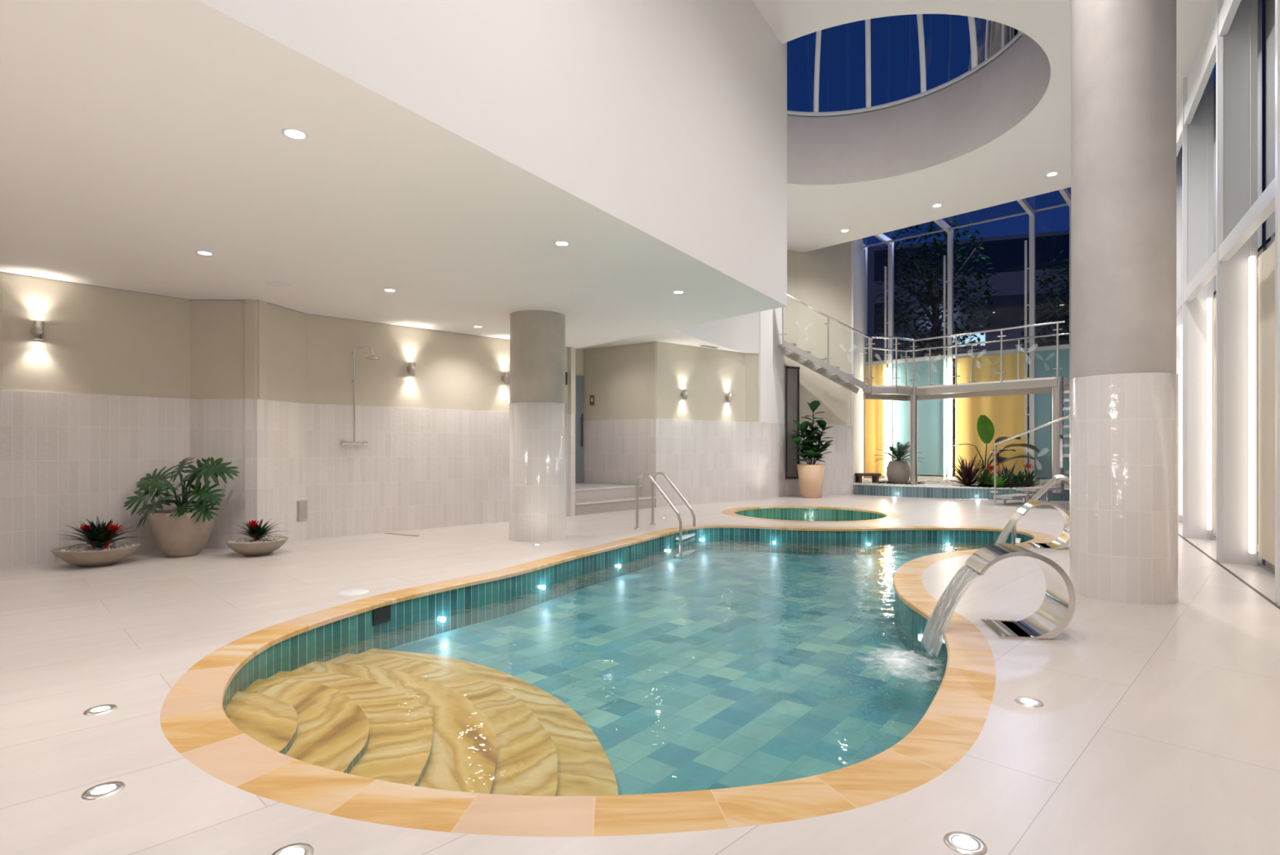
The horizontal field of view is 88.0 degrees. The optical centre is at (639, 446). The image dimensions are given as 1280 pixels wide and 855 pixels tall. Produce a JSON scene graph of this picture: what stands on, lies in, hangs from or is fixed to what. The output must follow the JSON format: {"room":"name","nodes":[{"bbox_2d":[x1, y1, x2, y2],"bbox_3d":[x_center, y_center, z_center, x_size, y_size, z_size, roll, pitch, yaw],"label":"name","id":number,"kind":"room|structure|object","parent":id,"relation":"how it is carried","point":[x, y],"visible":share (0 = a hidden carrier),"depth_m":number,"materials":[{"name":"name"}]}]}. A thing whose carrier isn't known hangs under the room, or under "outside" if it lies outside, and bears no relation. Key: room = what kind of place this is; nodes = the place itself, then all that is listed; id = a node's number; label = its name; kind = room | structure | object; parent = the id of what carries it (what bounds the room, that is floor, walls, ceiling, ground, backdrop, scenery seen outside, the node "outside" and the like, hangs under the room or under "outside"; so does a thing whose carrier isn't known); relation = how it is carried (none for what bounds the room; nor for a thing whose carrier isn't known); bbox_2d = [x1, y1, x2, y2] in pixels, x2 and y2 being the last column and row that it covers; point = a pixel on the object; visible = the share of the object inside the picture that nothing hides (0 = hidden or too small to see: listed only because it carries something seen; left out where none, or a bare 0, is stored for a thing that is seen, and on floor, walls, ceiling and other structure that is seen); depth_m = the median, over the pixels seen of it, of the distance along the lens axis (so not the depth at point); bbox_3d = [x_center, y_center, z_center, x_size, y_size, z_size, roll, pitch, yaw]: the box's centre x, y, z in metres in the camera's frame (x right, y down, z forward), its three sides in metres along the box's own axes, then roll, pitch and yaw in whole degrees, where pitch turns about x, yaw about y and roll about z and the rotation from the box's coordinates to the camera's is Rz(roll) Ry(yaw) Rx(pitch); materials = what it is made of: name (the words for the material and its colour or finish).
{"room":"spa","nodes":[
{"label":"spa","id":0,"kind":"room"},
{"bbox_2d":[0,271,3,568],"bbox_3d":[-7.692,-0.245,4.202,0.120,2.690,5.313,0,0,45],"label":"wall","id":1,"kind":"structure","parent":0,"point":[2,273],"depth_m":6.02,"materials":[{"name":"white tile"}]},
{"bbox_2d":[0,271,190,568],"bbox_3d":[-5.376,-0.245,6.618,0.120,2.690,1.558,0,0,40],"label":"wall","id":2,"kind":"structure","parent":0,"point":[91,408],"depth_m":6.46,"materials":[{"name":"white tile"}]},
{"bbox_2d":[30,320,44,340],"bbox_3d":[-5.607,-1.085,6.176,0.111,0.170,0.100,0,0,40],"label":"wall sconce","id":3,"kind":"object","parent":2,"relation":"attached to","point":[37,330],"visible":1,"depth_m":6.14,"materials":[{"name":"silver metal"}]},
{"bbox_2d":[189,299,266,548],"bbox_3d":[-4.495,-0.245,7.210,0.810,2.690,0.120,0,0,0],"label":"wall","id":4,"kind":"structure","parent":0,"point":[217,326],"depth_m":7.16,"materials":[{"name":"white tile"}]},
{"bbox_2d":[244,299,306,543],"bbox_3d":[-4.114,-0.245,7.537,0.120,2.690,0.845,0,0,11],"label":"wall","id":5,"kind":"structure","parent":0,"point":[286,327],"depth_m":7.47,"materials":[{"name":"white tile"}]},
{"bbox_2d":[297,499,307,520],"bbox_3d":[-3.987,0.748,7.822,0.017,0.235,0.165,0,0,11],"label":"access panel","id":6,"kind":"object","parent":5,"relation":"attached to","point":[302,505],"visible":1,"depth_m":7.81,"materials":[{"name":"silver metal"}]},
{"bbox_2d":[0,0,786,349],"bbox_3d":[-5.096,-3.030,3.031,6.679,2.880,17.438,0,0,32],"label":"ceiling","id":7,"kind":"structure","parent":0,"point":[448,149],"depth_m":4.35,"materials":[{"name":"white paint"}]},
{"bbox_2d":[264,280,292,286],"bbox_3d":[-3.523,-1.588,6.454,0.240,0.004,0.240,0,0,0],"label":"ceiling speaker","id":8,"kind":"object","parent":7,"relation":"attached to","point":[277,283],"visible":1,"depth_m":6.44,"materials":[{"name":"white paint"}]},
{"bbox_2d":[280,128,308,140],"bbox_3d":[-1.753,-1.587,3.365,0.126,0.006,0.126,0,0,0],"label":"recessed light","id":9,"kind":"object","parent":7,"relation":"in","point":[294,135],"visible":1,"depth_m":3.36,"materials":[{"name":"white"}]},
{"bbox_2d":[553,240,569,246],"bbox_3d":[-0.610,-1.587,5.175,0.126,0.006,0.126,0,0,0],"label":"recessed light","id":10,"kind":"object","parent":7,"relation":"in","point":[561,243],"visible":1,"depth_m":5.17,"materials":[{"name":"white"}]},
{"bbox_2d":[305,313,568,538],"bbox_3d":[-2.551,-0.245,9.319,4.106,2.690,0.120,0,0,-43],"label":"wall","id":11,"kind":"structure","parent":0,"point":[436,454],"depth_m":8.73,"materials":[{"name":"white tile"}]},
{"bbox_2d":[340,345,379,445],"bbox_3d":[-3.473,-0.639,8.240,0.447,1.245,0.217,0,0,-12],"label":"shower","id":12,"kind":"object","parent":11,"relation":"attached to","point":[371,357],"visible":1,"depth_m":8.22,"materials":[{"name":"silver metal"}]},
{"bbox_2d":[406,362,415,375],"bbox_3d":[-3.014,-1.026,8.744,0.100,0.170,0.111,0,0,-43],"label":"wall sconce","id":13,"kind":"object","parent":11,"relation":"attached to","point":[411,369],"visible":1,"depth_m":8.70,"materials":[{"name":"silver metal"}]},
{"bbox_2d":[501,372,509,384],"bbox_3d":[-1.968,-1.008,9.722,0.100,0.170,0.111,0,0,-43],"label":"wall sconce","id":14,"kind":"object","parent":11,"relation":"attached to","point":[504,378],"visible":1,"depth_m":9.68,"materials":[{"name":"silver metal"}]},
{"bbox_2d":[505,338,575,515],"bbox_3d":[-1.712,-0.415,11.232,1.855,3.030,0.120,0,0,45],"label":"wall","id":15,"kind":"structure","parent":0,"point":[571,350],"depth_m":10.57,"materials":[{"name":"white tile"}]},
{"bbox_2d":[575,348,583,483],"bbox_3d":[-1.745,-0.415,12.739,1.540,3.030,0.120,0,0,-36],"label":"wall","id":16,"kind":"structure","parent":0,"point":[579,353],"depth_m":13.06,"materials":[{"name":"beige paint"}]},
{"bbox_2d":[575,375,583,483],"bbox_3d":[-1.449,-0.345,12.816,0.850,2.110,0.104,0,0,-36],"label":"door","id":17,"kind":"structure","parent":16,"relation":"in","point":[579,379],"depth_m":13.02,"materials":[{"name":"grey glass"}]},
{"bbox_2d":[583,341,661,506],"bbox_3d":[-0.380,-0.415,12.653,1.826,3.030,0.120,0,0,36],"label":"wall","id":18,"kind":"structure","parent":0,"point":[616,428],"depth_m":12.57,"materials":[{"name":"white tile"}]},
{"bbox_2d":[0,493,1279,854],"bbox_3d":[1.023,1.100,7.265,21.046,0.001,23.870,0,0,0],"label":"floor","id":19,"kind":"structure","parent":0,"point":[1156,731],"depth_m":2.72,"materials":[{"name":"tile"}]},
{"bbox_2d":[50,515,149,566],"bbox_3d":[-5.072,0.871,6.182,0.722,0.458,0.724,0,0,-19],"label":"bromeliad","id":20,"kind":"object","parent":19,"relation":"on","point":[100,549],"visible":1,"depth_m":6.12,"materials":[{"name":"beige concrete"}]},
{"bbox_2d":[74,524,95,548],"bbox_3d":[-5.151,0.836,6.180,0.228,0.237,0.236,0,0,-36],"label":"flower","id":21,"kind":"object","parent":20,"relation":"on","point":[91,535],"depth_m":6.12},
{"bbox_2d":[50,542,140,566],"bbox_3d":[-5.080,1.018,6.200,0.650,0.165,0.650,0,0,0],"label":"pot","id":22,"kind":"object","parent":20,"relation":"on","point":[85,554],"depth_m":6.07,"materials":[{"name":"ceramic"}]},
{"bbox_2d":[102,523,126,548],"bbox_3d":[-4.931,0.836,6.210,0.228,0.237,0.236,0,0,-36],"label":"flower","id":23,"kind":"object","parent":20,"relation":"on","point":[108,531],"depth_m":6.18,"materials":[{"name":"plant"}]},
{"bbox_2d":[83,703,117,715],"bbox_3d":[-2.256,1.097,2.770,0.110,0.006,0.110,0,0,0],"label":"floor light","id":24,"kind":"object","parent":19,"relation":"on","point":[102,708],"visible":1,"depth_m":2.76,"materials":[{"name":"silver metal"}]},
{"bbox_2d":[81,780,125,799],"bbox_3d":[-1.717,1.097,2.120,0.110,0.006,0.110,0,0,0],"label":"floor light","id":25,"kind":"object","parent":19,"relation":"on","point":[101,790],"visible":1,"depth_m":2.11,"materials":[{"name":"silver metal"}]},
{"bbox_2d":[123,456,239,557],"bbox_3d":[-4.638,0.599,6.667,0.979,1.001,0.698,0,0,0],"label":"philodendron","id":26,"kind":"object","parent":19,"relation":"on","point":[181,531],"visible":1,"depth_m":6.61,"materials":[{"name":"green plant"}]},
{"bbox_2d":[146,507,215,557],"bbox_3d":[-4.650,0.873,6.730,0.576,0.455,0.576,0,0,0],"label":"pot","id":27,"kind":"object","parent":26,"relation":"on","point":[183,535],"depth_m":6.53,"materials":[{"name":"beige concrete"}]},
{"bbox_2d":[224,519,289,555],"bbox_3d":[-3.942,0.917,6.800,0.597,0.366,0.570,0,0,0],"label":"bromeliad","id":28,"kind":"object","parent":19,"relation":"on","point":[258,543],"visible":1,"depth_m":6.72,"materials":[{"name":"beige concrete"}]},
{"bbox_2d":[243,520,263,541],"bbox_3d":[-3.941,0.854,6.758,0.190,0.221,0.196,0,0,-36],"label":"flower","id":29,"kind":"object","parent":28,"relation":"on","point":[255,531],"depth_m":6.74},
{"bbox_2d":[224,535,288,555],"bbox_3d":[-3.930,1.025,6.800,0.570,0.150,0.570,0,0,0],"label":"pot","id":30,"kind":"object","parent":28,"relation":"on","point":[248,546],"depth_m":6.67,"materials":[{"name":"ceramic"}]},
{"bbox_2d":[271,842,314,854],"bbox_3d":[-0.938,1.097,1.782,0.110,0.006,0.110,0,0,0],"label":"floor light","id":31,"kind":"object","parent":19,"relation":"on","point":[297,848],"visible":1,"depth_m":1.80,"materials":[{"name":"silver metal"}]},
{"bbox_2d":[338,588,368,595],"bbox_3d":[-2.166,1.097,5.015,0.210,0.006,0.210,0,0,0],"label":"lid","id":32,"kind":"object","parent":19,"relation":"on","point":[354,591],"visible":1,"depth_m":4.99,"materials":[{"name":"white"}]},
{"bbox_2d":[509,310,566,541],"bbox_3d":[-1.238,-0.245,8.030,0.682,2.690,0.682,0,0,0],"label":"column","id":33,"kind":"structure","parent":19,"relation":"on","point":[537,405],"depth_m":7.73,"materials":[{"name":"white tile"}]},
{"bbox_2d":[160,523,1055,836],"bbox_3d":[1.072,1.278,6.089,4.380,0.364,9.221,0,0,34],"label":"swimming pool","id":34,"kind":"object","parent":19,"relation":"in","point":[599,690],"visible":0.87,"depth_m":3.70,"materials":[{"name":"tile"}]},
{"bbox_2d":[633,471,695,558],"bbox_3d":[0.345,0.975,9.034,0.694,1.249,0.645,0,0,24],"label":"pool ladder","id":35,"kind":"object","parent":34,"relation":"attached to","point":[680,554],"visible":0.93,"depth_m":8.88,"materials":[{"name":"silver metal"}]},
{"bbox_2d":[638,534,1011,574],"bbox_3d":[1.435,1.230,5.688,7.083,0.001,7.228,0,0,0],"label":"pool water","id":36,"kind":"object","parent":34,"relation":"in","point":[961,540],"visible":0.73,"depth_m":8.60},
{"bbox_2d":[882,650,931,673],"bbox_3d":[1.485,1.218,3.766,0.832,0.015,1.218,0,0,0],"label":"foam","id":37,"kind":"object","parent":36,"relation":"on","point":[901,662],"visible":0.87,"depth_m":3.77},
{"bbox_2d":[920,564,982,656],"bbox_3d":[1.897,0.990,4.049,0.295,0.501,0.327,0,0,12],"label":"water","id":38,"kind":"object","parent":34,"relation":"in","point":[932,638],"visible":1,"depth_m":4.01,"materials":[{"name":"liquid"}]},
{"bbox_2d":[995,511,1025,543],"bbox_3d":[4.131,0.990,7.445,0.295,0.501,0.346,0,0,20],"label":"water","id":39,"kind":"object","parent":34,"relation":"on","point":[1002,537],"visible":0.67,"depth_m":7.40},
{"bbox_2d":[1011,474,1069,544],"bbox_3d":[5.027,0.975,8.249,0.691,1.249,0.614,0,0,31],"label":"pool ladder","id":40,"kind":"object","parent":34,"relation":"attached to","point":[1014,540],"visible":0.39,"depth_m":8.18,"materials":[{"name":"silver metal"}]},
{"bbox_2d":[575,483,655,515],"bbox_3d":[-1.073,0.905,12.008,1.917,0.390,1.930,0,0,43],"label":"steps","id":41,"kind":"structure","parent":19,"relation":"on","point":[590,498],"depth_m":11.50,"materials":[{"name":"tile"}]},
{"bbox_2d":[721,505,900,522],"bbox_3d":[2.800,1.348,11.030,2.860,0.504,2.860,0,0,0],"label":"pool","id":42,"kind":"object","parent":19,"relation":"in","point":[860,515],"visible":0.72,"depth_m":11.99,"materials":[{"name":"stone"}]},
{"bbox_2d":[761,516,855,520],"bbox_3d":[2.800,1.300,11.030,2.480,0.001,2.480,0,0,0],"label":"water","id":43,"kind":"object","parent":42,"relation":"in","point":[797,517],"visible":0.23,"depth_m":11.98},
{"bbox_2d":[790,400,833,497],"bbox_3d":[3.735,0.048,14.463,0.958,2.105,0.645,0,0,0],"label":"fig","id":44,"kind":"object","parent":19,"relation":"on","point":[811,475],"visible":1,"depth_m":14.33,"materials":[{"name":"plant"}]},
{"bbox_2d":[853,477,1069,501],"bbox_3d":[8.153,0.988,15.281,7.509,0.225,3.998,0,0,39],"label":"planter bed","id":45,"kind":"object","parent":19,"relation":"on","point":[872,490],"visible":0.39,"depth_m":14.21,"materials":[{"name":"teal tile"}]},
{"bbox_2d":[886,460,910,483],"bbox_3d":[6.220,0.600,15.950,0.550,0.540,0.550,0,0,0],"label":"pot","id":46,"kind":"object","parent":45,"relation":"on","point":[897,471],"depth_m":15.75,"materials":[{"name":"ceramic"}]},
{"bbox_2d":[852,479,1069,489],"bbox_3d":[7.344,0.875,15.543,4.585,0.053,4.132,0,0,0],"label":"pebbles","id":47,"kind":"object","parent":45,"relation":"on","point":[938,483],"visible":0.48,"depth_m":15.11,"materials":[{"name":"white"}]},
{"bbox_2d":[854,472,880,483],"bbox_3d":[5.450,0.760,15.900,0.550,0.260,0.350,0,0,0],"label":"garden stool","id":48,"kind":"object","parent":47,"relation":"on","point":[875,476],"visible":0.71,"depth_m":15.75,"materials":[{"name":"brown wood"}]},
{"bbox_2d":[873,441,924,483],"bbox_3d":[6.222,0.366,15.941,1.262,1.007,1.251,0,0,0],"label":"cycad","id":49,"kind":"object","parent":47,"relation":"on","point":[898,470],"visible":0.92,"depth_m":15.77,"materials":[{"name":"concrete"}]},
{"bbox_2d":[862,376,1070,493],"bbox_3d":[6.897,-0.235,14.538,2.706,2.250,4.323,0,0,-40],"label":"platform","id":50,"kind":"object","parent":45,"relation":"on","point":[1044,384],"visible":0.75,"depth_m":14.47,"materials":[{"name":"metal"}]},
{"bbox_2d":[867,320,1065,389],"bbox_3d":[6.837,-1.847,14.063,3.671,1.174,0.965,0,0,32],"label":"railing","id":51,"kind":"object","parent":50,"relation":"on","point":[1057,322],"visible":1,"depth_m":14.26,"materials":[{"name":"silver metal"}]},
{"bbox_2d":[949,414,1039,475],"bbox_3d":[7.902,0.072,14.707,1.901,1.609,0.816,0,0,0],"label":"plant","id":52,"kind":"object","parent":45,"relation":"on","point":[985,428],"visible":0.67,"depth_m":14.92,"materials":[{"name":"plant"}]},
{"bbox_2d":[960,484,1037,488],"bbox_3d":[7.840,0.865,14.408,1.744,0.050,0.946,0,0,0],"label":"mulch","id":53,"kind":"object","parent":45,"relation":"on","point":[977,486],"visible":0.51,"depth_m":14.24,"materials":[{"name":"brown"}]},
{"bbox_2d":[939,450,996,485],"bbox_3d":[7.235,0.461,14.514,1.275,0.810,1.510,0,0,0],"label":"cordyline","id":54,"kind":"object","parent":53,"relation":"on","point":[966,473],"visible":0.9,"depth_m":14.49,"materials":[{"name":"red plant"}]},
{"bbox_2d":[973,465,996,486],"bbox_3d":[7.511,0.633,14.360,0.764,0.474,0.654,0,0,25],"label":"bromeliad","id":55,"kind":"object","parent":53,"relation":"on","point":[991,468],"visible":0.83,"depth_m":14.28,"materials":[{"name":"green plant"}]},
{"bbox_2d":[984,465,996,475],"bbox_3d":[7.581,0.629,14.321,0.266,0.467,0.236,0,0,43],"label":"flower","id":56,"kind":"object","parent":55,"relation":"on","point":[991,468],"depth_m":14.28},
{"bbox_2d":[985,474,1009,486],"bbox_3d":[7.617,0.725,14.166,0.588,0.294,0.598,0,0,-35],"label":"bromeliad","id":57,"kind":"object","parent":53,"relation":"on","point":[999,482],"visible":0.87,"depth_m":14.06,"materials":[{"name":"green plant"}]},
{"bbox_2d":[991,468,1017,486],"bbox_3d":[7.867,0.655,14.262,0.823,0.422,0.673,0,0,-44],"label":"bromeliad","id":58,"kind":"object","parent":53,"relation":"on","point":[1008,480],"visible":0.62,"depth_m":14.17,"materials":[{"name":"green plant"}]},
{"bbox_2d":[991,453,1017,479],"bbox_3d":[7.965,0.502,14.494,0.873,0.731,0.812,0,0,0],"label":"bromeliad","id":59,"kind":"object","parent":53,"relation":"on","point":[997,455],"visible":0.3,"depth_m":14.54,"materials":[{"name":"green plant"}]},
{"bbox_2d":[991,453,1001,475],"bbox_3d":[7.873,0.499,14.585,0.278,0.727,0.250,0,0,0],"label":"flower","id":60,"kind":"object","parent":59,"relation":"on","point":[997,455],"depth_m":14.56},
{"bbox_2d":[1006,470,1035,487],"bbox_3d":[8.138,0.673,14.169,0.750,0.393,0.682,0,0,0],"label":"bromeliad","id":61,"kind":"object","parent":53,"relation":"on","point":[1020,481],"visible":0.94,"depth_m":14.08,"materials":[{"name":"green plant"}]},
{"bbox_2d":[1013,462,1044,486],"bbox_3d":[8.415,0.608,14.297,0.830,0.520,0.846,0,0,0],"label":"bromeliad","id":62,"kind":"object","parent":53,"relation":"on","point":[1028,466],"visible":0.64,"depth_m":14.23,"materials":[{"name":"green plant"}]},
{"bbox_2d":[1022,462,1033,474],"bbox_3d":[8.381,0.604,14.322,0.286,0.512,0.255,0,0,43],"label":"flower","id":63,"kind":"object","parent":62,"relation":"on","point":[1028,465],"depth_m":14.27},
{"bbox_2d":[943,831,987,854],"bbox_3d":[0.901,1.097,1.836,0.110,0.006,0.110,0,0,0],"label":"floor light","id":64,"kind":"object","parent":19,"relation":"on","point":[963,842],"visible":1,"depth_m":1.83,"materials":[{"name":"silver metal"}]},
{"bbox_2d":[964,542,1075,639],"bbox_3d":[2.257,0.850,3.966,0.500,0.500,0.390,0,0,13],"label":"spout","id":65,"kind":"object","parent":19,"relation":"on","point":[1056,611],"visible":1,"depth_m":3.89,"materials":[{"name":"silver metal"}]},
{"bbox_2d":[1014,696,1044,706],"bbox_3d":[1.676,1.097,2.853,0.110,0.006,0.110,0,0,0],"label":"floor light","id":66,"kind":"object","parent":19,"relation":"on","point":[1024,700],"visible":1,"depth_m":2.85,"materials":[{"name":"silver metal"}]},
{"bbox_2d":[993,380,1069,504],"bbox_3d":[7.586,-0.099,12.001,2.131,2.398,2.158,0,0,33],"label":"staircase","id":67,"kind":"structure","parent":19,"relation":"on","point":[1026,496],"depth_m":12.24,"materials":[{"name":"grey metal"}]},
{"bbox_2d":[990,413,1069,505],"bbox_3d":[7.148,0.186,11.780,0.094,1.829,1.753,0,0,-37],"label":"railing","id":68,"kind":"object","parent":67,"relation":"attached to","point":[1067,415],"visible":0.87,"depth_m":12.15,"materials":[{"name":"silver metal"}]},
{"bbox_2d":[1017,499,1069,549],"bbox_3d":[4.477,0.850,7.314,0.500,0.500,0.410,0,0,21],"label":"spout","id":69,"kind":"object","parent":19,"relation":"on","point":[1062,541],"visible":0.91,"depth_m":7.24,"materials":[{"name":"silver metal"}]},
{"bbox_2d":[1069,0,1177,604],"bbox_3d":[3.603,-1.685,4.954,0.656,5.570,0.656,0,0,0],"label":"column","id":70,"kind":"structure","parent":19,"relation":"on","point":[1123,382],"depth_m":4.69,"materials":[{"name":"white tile"}]},
{"bbox_2d":[1176,0,1279,605],"bbox_3d":[5.141,-1.685,5.370,0.402,5.570,22.717,0,0,32],"label":"window","id":71,"kind":"structure","parent":19,"relation":"on","point":[1228,128],"depth_m":6.28,"materials":[{"name":"white"}]},
{"bbox_2d":[1179,324,1182,514],"bbox_3d":[7.852,-0.390,9.599,0.036,2.740,0.060,0,0,32],"label":"light strip","id":72,"kind":"object","parent":71,"relation":"attached to","point":[1180,326],"visible":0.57,"depth_m":9.58,"materials":[{"name":"beige"}]},
{"bbox_2d":[1206,297,1211,529],"bbox_3d":[6.757,-0.390,7.864,0.036,2.740,0.060,0,0,32],"label":"light strip","id":73,"kind":"object","parent":71,"relation":"attached to","point":[1208,300],"visible":1,"depth_m":7.84,"materials":[{"name":"beige"}]},
{"bbox_2d":[1213,297,1216,533],"bbox_3d":[6.280,-0.370,7.035,0.022,2.740,1.832,0,0,32],"label":"light strip","id":74,"kind":"object","parent":71,"relation":"hanging from","point":[1215,299],"visible":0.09,"depth_m":7.72,"materials":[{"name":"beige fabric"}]},
{"bbox_2d":[1213,79,1216,292],"bbox_3d":[7.457,-3.185,8.777,1.031,2.570,1.634,0,0,0],"label":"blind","id":75,"kind":"object","parent":71,"relation":"attached to","point":[1215,83],"depth_m":8.09,"materials":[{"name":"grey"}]},
{"bbox_2d":[1248,255,1255,553],"bbox_3d":[5.662,-0.390,6.129,0.036,2.740,0.060,0,0,32],"label":"light strip","id":76,"kind":"object","parent":71,"relation":"attached to","point":[1251,259],"visible":1,"depth_m":6.11,"materials":[{"name":"beige"}]},
{"bbox_2d":[1257,0,1262,248],"bbox_3d":[6.363,-3.185,7.042,1.031,2.570,1.634,0,0,0],"label":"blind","id":77,"kind":"object","parent":71,"relation":"attached to","point":[1260,2],"depth_m":6.29,"materials":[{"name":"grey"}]},
{"bbox_2d":[1257,240,1275,565],"bbox_3d":[5.186,-0.370,5.300,0.022,2.740,1.832,0,0,32],"label":"curtain","id":78,"kind":"object","parent":71,"relation":"hanging from","point":[1266,260],"visible":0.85,"depth_m":5.83,"materials":[{"name":"beige fabric"}]},
{"bbox_2d":[1265,0,1275,240],"bbox_3d":[5.268,-3.185,5.307,1.031,2.570,1.634,0,0,0],"label":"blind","id":79,"kind":"object","parent":71,"relation":"attached to","point":[1269,4],"depth_m":6.00,"materials":[{"name":"grey"}]},
{"bbox_2d":[1177,533,1279,608],"bbox_3d":[4.516,1.099,4.756,0.020,0.006,21.875,0,0,32],"label":"floor drain","id":80,"kind":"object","parent":19,"relation":"on","point":[1180,535],"depth_m":5.62,"materials":[{"name":"grey metal"}]},
{"bbox_2d":[578,311,759,353],"bbox_3d":[-0.243,-3.190,12.351,3.549,2.520,4.889,0,0,28],"label":"ceiling","id":81,"kind":"structure","parent":0,"point":[741,334],"depth_m":12.69,"materials":[{"name":"white paint"}]},
{"bbox_2d":[649,341,745,506],"bbox_3d":[1.192,-0.415,12.902,2.504,3.030,0.120,0,0,-39],"label":"wall","id":82,"kind":"structure","parent":0,"point":[703,433],"depth_m":12.78,"materials":[{"name":"white tile"}]},
{"bbox_2d":[745,352,759,500],"bbox_3d":[2.310,-1.685,13.718,0.400,5.570,0.120,0,0,-14],"label":"wall","id":83,"kind":"structure","parent":0,"point":[752,425],"depth_m":13.66,"materials":[{"name":"white tile"}]},
{"bbox_2d":[757,306,785,499],"bbox_3d":[2.834,-1.685,14.382,0.120,5.570,1.612,0,0,32],"label":"wall","id":84,"kind":"structure","parent":0,"point":[772,425],"depth_m":14.32,"materials":[{"name":"white tile"}]},
{"bbox_2d":[777,340,871,393],"bbox_3d":[4.018,-1.755,14.668,2.010,1.086,0.590,0,0,-6],"label":"staircase","id":85,"kind":"structure","parent":84,"relation":"attached to","point":[797,352],"depth_m":14.48,"materials":[{"name":"concrete"}]},
{"bbox_2d":[779,293,873,390],"bbox_3d":[4.056,-2.291,14.391,2.107,2.102,0.094,0,0,-6],"label":"railing","id":86,"kind":"object","parent":85,"relation":"attached to","point":[828,323],"visible":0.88,"depth_m":14.38,"materials":[{"name":"silver metal"}]},
{"bbox_2d":[784,249,798,495],"bbox_3d":[3.430,-2.200,15.130,0.442,6.600,0.120,0,0,-24],"label":"wall","id":87,"kind":"structure","parent":0,"point":[791,310],"depth_m":15.09,"materials":[{"name":"paint"}]},
{"bbox_2d":[785,365,799,479],"bbox_3d":[3.462,-0.550,15.047,0.383,2.550,0.075,0,0,-24],"label":"window","id":88,"kind":"structure","parent":87,"relation":"in","point":[792,373],"depth_m":15.02,"materials":[{"name":"glass"}]},
{"bbox_2d":[796,463,825,497],"bbox_3d":[3.740,0.740,14.480,0.610,0.720,0.610,0,0,0],"label":"pot","id":89,"kind":"object","parent":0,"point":[811,476],"depth_m":14.26,"materials":[{"name":"ceramic"}]},
{"bbox_2d":[798,240,853,494],"bbox_3d":[4.290,-2.200,15.383,1.494,6.600,0.120,0,0,-14],"label":"wall","id":90,"kind":"structure","parent":0,"point":[824,274],"depth_m":15.36,"materials":[{"name":"paint"}]},
{"bbox_2d":[851,238,864,483],"bbox_3d":[5.689,-2.350,17.373,0.120,6.900,4.076,0,0,22],"label":"wall","id":91,"kind":"structure","parent":0,"point":[859,251],"depth_m":17.02,"materials":[{"name":"paint"}]},
{"bbox_2d":[861,188,1071,484],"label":"window","id":92,"kind":"structure","parent":91,"relation":"in","point":[932,414],"depth_m":17.56,"materials":[{"name":"white"}]},
{"bbox_2d":[865,363,886,475],"bbox_3d":[6.701,-0.770,18.820,0.080,3.140,0.623,0,0,-43],"label":"curtain","id":93,"kind":"object","parent":92,"relation":"hanging from","point":[875,410],"visible":0.65,"depth_m":18.82,"materials":[{"name":"yellow fabric"}]},
{"bbox_2d":[885,368,889,473],"bbox_3d":[6.927,-0.725,18.516,0.090,2.950,0.054,0,0,42],"label":"light strip","id":94,"kind":"object","parent":92,"relation":"attached to","point":[887,370],"visible":0.71,"depth_m":18.49,"materials":[{"name":"beige"}]},
{"bbox_2d":[947,361,951,475],"bbox_3d":[8.188,-0.750,17.495,0.090,3.000,0.054,0,0,42],"label":"light strip","id":95,"kind":"object","parent":92,"relation":"attached to","point":[949,363],"visible":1,"depth_m":17.48,"materials":[{"name":"beige"}]},
{"bbox_2d":[955,351,1027,478],"bbox_3d":[8.937,-0.770,16.906,1.683,3.140,0.043,0,0,42],"label":"curtain","id":96,"kind":"object","parent":92,"relation":"hanging from","point":[1006,412],"visible":0.61,"depth_m":16.87,"materials":[{"name":"yellow fabric"}]},
{"bbox_2d":[786,34,1050,184],"bbox_3d":[3.000,-5.055,9.070,4.700,1.170,4.700,0,0,0],"label":"wall","id":97,"kind":"structure","parent":0,"point":[955,121],"depth_m":10.68,"materials":[{"name":"grey paint"}]},
{"bbox_2d":[786,13,1024,117],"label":"skylight frame","id":98,"kind":"structure","parent":97,"relation":"in","point":[988,39],"depth_m":10.56,"materials":[{"name":"white"}]},
{"bbox_2d":[752,0,1213,252],"bbox_3d":[-0.329,-5.060,4.974,9.338,1.180,21.976,0,0,29],"label":"ceiling","id":99,"kind":"structure","parent":0,"point":[1015,166],"depth_m":10.11,"materials":[{"name":"white paint"}]},
{"label":"outside","id":100,"kind":"structure","parent":0,"visible":0},
{"bbox_2d":[917,470,1050,479],"bbox_3d":[10.000,1.150,47.800,100.000,0.001,64.400,0,0,0],"label":"ground","id":101,"kind":"structure","parent":100,"point":[953,470],"depth_m":26.59,"materials":[{"name":"brown"}]},
{"bbox_2d":[872,213,997,475],"bbox_3d":[10.577,-3.842,23.969,4.093,9.903,4.169,0,0,0],"label":"tree","id":102,"kind":"object","parent":101,"relation":"on","point":[936,327],"visible":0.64,"depth_m":23.67,"materials":[{"name":"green plant"}]},
{"bbox_2d":[1019,249,1069,369],"bbox_3d":[16.169,-3.134,24.491,3.834,8.489,3.901,0,0,0],"label":"tree","id":103,"kind":"object","parent":101,"relation":"on","point":[1064,337],"visible":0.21,"depth_m":24.58,"materials":[{"name":"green plant"}]},
{"bbox_2d":[867,230,1270,470],"bbox_3d":[21.821,-4.400,35.726,19.862,11.000,13.356,0,0,13],"label":"building","id":104,"kind":"structure","parent":101,"relation":"on","point":[1006,253],"depth_m":31.25,"materials":[{"name":"grey"}]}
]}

